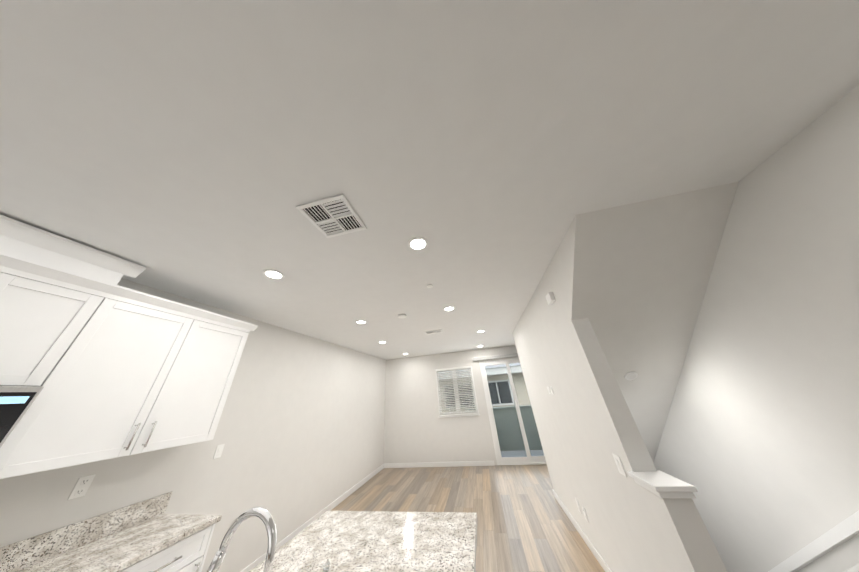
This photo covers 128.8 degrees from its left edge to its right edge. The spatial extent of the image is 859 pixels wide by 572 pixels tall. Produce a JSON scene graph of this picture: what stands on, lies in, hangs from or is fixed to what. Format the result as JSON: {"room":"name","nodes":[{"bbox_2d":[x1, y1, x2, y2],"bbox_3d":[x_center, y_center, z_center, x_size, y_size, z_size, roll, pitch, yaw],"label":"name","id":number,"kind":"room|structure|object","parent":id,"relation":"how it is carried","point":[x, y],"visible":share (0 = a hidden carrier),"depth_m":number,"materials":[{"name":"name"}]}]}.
{"room":"kitchen","nodes":[
{"label":"kitchen","id":0,"kind":"room"},
{"bbox_2d":[0,278,385,571],"bbox_3d":[-2.441,1.618,1.959,0.150,2.860,9.800,-10,-28,9],"label":"wall","id":1,"kind":"structure","parent":0,"point":[299,433],"depth_m":2.65,"materials":[{"name":"paint"}]},
{"bbox_2d":[0,262,111,389],"bbox_3d":[-2.578,0.186,1.057,0.351,0.612,0.762,-10,-28,9],"label":"upper cabinet","id":2,"kind":"object","parent":1,"relation":"attached to","point":[43,317],"depth_m":1.24,"materials":[{"name":"white wood"}]},
{"bbox_2d":[0,386,43,447],"bbox_3d":[-2.485,0.650,0.799,0.461,0.452,0.750,-10,-28,9],"label":"microwave","id":3,"kind":"object","parent":2,"relation":"attached to","point":[16,402],"visible":1,"depth_m":1.11,"materials":[{"name":"silver metal"}]},
{"bbox_2d":[67,474,95,499],"bbox_3d":[-2.473,1.429,1.465,0.008,0.117,0.072,-10,-28,9],"label":"outlet","id":4,"kind":"object","parent":1,"relation":"attached to","point":[81,487],"visible":1,"depth_m":1.46,"materials":[{"name":"white plastic"}]},
{"bbox_2d":[0,491,171,571],"bbox_3d":[-2.692,1.188,0.371,0.020,0.144,3.344,-10,-28,9],"label":"backsplash","id":5,"kind":"structure","parent":1,"relation":"attached to","point":[16,556],"depth_m":1.41,"materials":[{"name":"beige stone"}]},
{"bbox_2d":[0,294,251,478],"bbox_3d":[-2.367,0.767,1.722,0.351,1.052,1.117,-10,-28,9],"label":"upper cabinet","id":6,"kind":"object","parent":1,"relation":"attached to","point":[101,356],"depth_m":1.54,"materials":[{"name":"white wood"}]},
{"bbox_2d":[213,444,224,458],"bbox_3d":[-2.281,1.793,2.232,0.011,0.117,0.072,-10,-28,9],"label":"light switch","id":7,"kind":"object","parent":1,"relation":"attached to","point":[218,451],"visible":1,"depth_m":2.23,"materials":[{"name":"white plastic"}]},
{"bbox_2d":[240,464,383,571],"bbox_3d":[-1.739,3.770,3.447,0.017,0.095,4.710,-10,-28,9],"label":"baseboard","id":8,"kind":"structure","parent":1,"relation":"attached to","point":[349,492],"depth_m":3.30,"materials":[{"name":"white wood"}]},
{"bbox_2d":[0,0,858,359],"bbox_3d":[0.465,-0.212,2.143,6.350,0.120,9.800,-10,-28,9],"label":"ceiling","id":9,"kind":"structure","parent":0,"point":[200,150],"depth_m":0.95,"materials":[{"name":"paint"}]},
{"bbox_2d":[262,270,284,278],"bbox_3d":[-1.443,-0.105,1.908,0.170,0.006,0.170,-10,-28,9],"label":"recessed light","id":10,"kind":"object","parent":9,"relation":"in","point":[273,274],"visible":1,"depth_m":1.90,"materials":[{"name":"white plastic"}]},
{"bbox_2d":[296,194,366,237],"bbox_3d":[-0.635,-0.449,1.371,0.320,0.012,0.300,-10,-28,9],"label":"ceiling vent","id":11,"kind":"object","parent":9,"relation":"in","point":[334,216],"visible":1,"depth_m":1.35,"materials":[{"name":"white metal"}]},
{"bbox_2d":[356,320,366,323],"bbox_3d":[-1.081,0.572,3.255,0.170,0.006,0.170,-10,-28,9],"label":"recessed light","id":12,"kind":"object","parent":9,"relation":"in","point":[361,322],"visible":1,"depth_m":3.25,"materials":[{"name":"white plastic"}]},
{"bbox_2d":[398,314,406,317],"bbox_3d":[-0.413,0.459,3.119,0.132,0.028,0.132,-10,-28,9],"label":"smoke detector","id":13,"kind":"object","parent":9,"relation":"attached to","point":[402,315],"visible":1,"depth_m":3.09,"materials":[{"name":"white plastic"}]},
{"bbox_2d":[408,237,427,250],"bbox_3d":[-0.093,-0.340,1.672,0.170,0.006,0.170,-10,-28,9],"label":"recessed light","id":14,"kind":"object","parent":9,"relation":"in","point":[417,243],"visible":1,"depth_m":1.67,"materials":[{"name":"white plastic"}]},
{"bbox_2d":[425,329,442,333],"bbox_3d":[0.086,0.909,4.074,0.350,0.012,0.180,-10,-28,9],"label":"ceiling vent","id":15,"kind":"object","parent":9,"relation":"in","point":[433,331],"visible":1,"depth_m":4.07,"materials":[{"name":"white metal"}]},
{"bbox_2d":[443,306,454,310],"bbox_3d":[0.288,0.334,3.016,0.170,0.006,0.170,-10,-28,9],"label":"recessed light","id":16,"kind":"object","parent":9,"relation":"in","point":[449,308],"visible":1,"depth_m":3.00,"materials":[{"name":"white plastic"}]},
{"bbox_2d":[384,345,516,465],"bbox_3d":[1.709,3.155,5.671,6.200,2.740,0.150,-10,-28,9],"label":"wall","id":17,"kind":"structure","parent":0,"point":[417,429],"depth_m":5.77,"materials":[{"name":"paint"}]},
{"bbox_2d":[384,461,494,467],"bbox_3d":[0.192,4.559,5.255,2.860,0.095,0.014,-10,-28,9],"label":"baseboard","id":18,"kind":"structure","parent":17,"relation":"attached to","point":[462,463],"depth_m":5.24,"materials":[{"name":"white wood"}]},
{"bbox_2d":[436,366,479,417],"bbox_3d":[0.761,3.009,5.901,1.130,1.250,0.127,-10,-28,9],"label":"window","id":19,"kind":"structure","parent":17,"relation":"in","point":[458,412],"depth_m":5.85,"materials":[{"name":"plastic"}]},
{"bbox_2d":[466,405,543,456],"bbox_3d":[2.688,4.226,5.825,3.160,1.350,1.470,-10,-28,9],"label":"balcony","id":20,"kind":"object","parent":17,"relation":"attached to","point":[530,433],"depth_m":6.33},
{"bbox_2d":[473,353,545,464],"bbox_3d":[2.315,3.127,5.452,1.880,2.500,0.181,-10,-28,9],"label":"sliding glass door","id":21,"kind":"structure","parent":17,"relation":"in","point":[529,459],"depth_m":5.42,"materials":[{"name":"plastic"}]},
{"bbox_2d":[331,464,604,571],"bbox_3d":[0.673,2.312,0.819,6.350,0.124,9.800,-10,-28,9],"label":"floor","id":22,"kind":"structure","parent":0,"point":[524,523],"depth_m":3.36,"materials":[{"name":"wood"}]},
{"bbox_2d":[128,523,215,571],"bbox_3d":[-2.063,2.207,1.247,0.619,0.864,0.613,-10,-28,9],"label":"base cabinet","id":23,"kind":"object","parent":22,"relation":"on","point":[190,555],"depth_m":1.47,"materials":[{"name":"white wood"}]},
{"bbox_2d":[12,515,221,571],"bbox_3d":[-2.136,1.706,1.253,0.641,0.036,1.107,-10,-28,9],"label":"countertop","id":24,"kind":"structure","parent":23,"relation":"on","point":[118,552],"depth_m":1.38,"materials":[{"name":"beige stone"}]},
{"bbox_2d":[261,515,436,571],"bbox_3d":[-0.520,1.713,0.548,0.823,0.865,1.757,-10,-28,9],"label":"kitchen island","id":25,"kind":"object","parent":22,"relation":"on","point":[365,541],"depth_m":1.20,"materials":[{"name":"stone"}]},
{"bbox_2d":[257,515,328,571],"bbox_3d":[-0.960,1.402,0.820,0.085,0.001,1.790,-10,-28,9],"label":"island countertop","id":26,"kind":"structure","parent":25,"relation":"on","point":[326,516],"depth_m":1.31,"materials":[{"name":"beige stone"}]},
{"bbox_2d":[421,519,476,571],"bbox_3d":[-0.219,1.276,0.695,0.720,0.001,1.790,-10,-28,9],"label":"island countertop","id":27,"kind":"structure","parent":25,"relation":"on","point":[452,548],"depth_m":1.13,"materials":[{"name":"beige stone"}]},
{"bbox_2d":[207,507,276,571],"bbox_3d":[-0.663,1.062,0.741,0.295,0.413,0.132,-10,-28,9],"label":"faucet","id":28,"kind":"object","parent":27,"relation":"on","point":[264,516],"visible":1,"depth_m":0.76,"materials":[{"name":"silver metal"}]},
{"bbox_2d":[323,561,330,571],"bbox_3d":[-0.494,1.370,0.981,0.044,0.066,0.044,-10,-28,9],"label":"soap dispenser","id":29,"kind":"object","parent":27,"relation":"on","point":[326,566],"visible":1,"depth_m":0.98,"materials":[{"name":"silver metal"}]},
{"bbox_2d":[512,265,726,571],"bbox_3d":[1.697,1.576,2.658,0.138,2.740,3.130,-10,-28,9],"label":"wall","id":30,"kind":"structure","parent":0,"point":[586,425],"depth_m":1.79,"materials":[{"name":"paint"}]},
{"bbox_2d":[546,292,555,304],"bbox_3d":[1.274,0.131,2.168,0.043,0.100,0.120,-10,-28,9],"label":"door chime","id":31,"kind":"object","parent":30,"relation":"attached to","point":[550,298],"visible":1,"depth_m":2.13,"materials":[{"name":"white plastic"}]},
{"bbox_2d":[552,489,611,571],"bbox_3d":[1.721,2.756,2.058,0.017,0.095,3.158,-10,-28,9],"label":"baseboard","id":32,"kind":"structure","parent":30,"relation":"attached to","point":[603,564],"depth_m":2.37,"materials":[{"name":"white wood"}]},
{"bbox_2d":[582,506,588,522],"bbox_3d":[1.715,2.513,2.268,0.008,0.117,0.072,-10,-28,9],"label":"outlet","id":33,"kind":"object","parent":30,"relation":"attached to","point":[585,514],"visible":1,"depth_m":2.26,"materials":[{"name":"white plastic"}]},
{"bbox_2d":[612,453,626,476],"bbox_3d":[1.377,1.298,1.496,0.011,0.117,0.085,-10,-28,9],"label":"light switch","id":34,"kind":"object","parent":30,"relation":"attached to","point":[620,467],"visible":1,"depth_m":1.49,"materials":[{"name":"white plastic"}]},
{"bbox_2d":[627,470,696,497],"bbox_3d":[1.395,1.196,1.245,0.194,0.055,0.258,-10,-28,9],"label":"trim","id":35,"kind":"structure","parent":30,"relation":"on","point":[660,484],"depth_m":1.18,"materials":[{"name":"white wood"}]},
{"bbox_2d":[549,182,738,462],"bbox_3d":[2.005,1.285,2.193,0.985,2.703,3.180,-10,-28,9],"label":"ceiling soffit","id":36,"kind":"structure","parent":0,"point":[631,279],"depth_m":1.68,"materials":[{"name":"paint"}]},
{"bbox_2d":[625,372,637,379],"bbox_3d":[1.979,0.883,2.019,0.110,0.076,0.088,-10,-28,9],"label":"recessed light","id":37,"kind":"object","parent":36,"relation":"attached to","point":[631,375],"visible":1,"depth_m":2.01,"materials":[{"name":"paint"}]},
{"bbox_2d":[654,85,858,571],"bbox_3d":[2.260,1.796,-0.288,0.150,5.940,7.820,-10,-28,9],"label":"wall","id":38,"kind":"structure","parent":0,"point":[758,447],"depth_m":1.30,"materials":[{"name":"paint"}]},
{"bbox_2d":[768,510,858,571],"bbox_3d":[2.734,3.568,1.331,0.045,4.240,2.975,-10,-28,9],"label":"trim","id":39,"kind":"structure","parent":38,"relation":"attached to","point":[835,548],"depth_m":1.21,"materials":[{"name":"paint"}]},
{"bbox_2d":[843,564,858,571],"bbox_3d":[2.631,2.861,1.714,0.093,2.139,2.798,-10,-28,9],"label":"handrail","id":40,"kind":"object","parent":38,"relation":"attached to","point":[855,568],"depth_m":1.09,"materials":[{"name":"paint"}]},
{"label":"outside","id":41,"kind":"structure","parent":0,"visible":0},
{"bbox_2d":[439,363,530,412],"bbox_3d":[3.152,5.844,11.844,18.000,10.500,4.900,-10,-28,9],"label":"building","id":42,"kind":"structure","parent":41,"point":[499,369],"depth_m":10.01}
]}

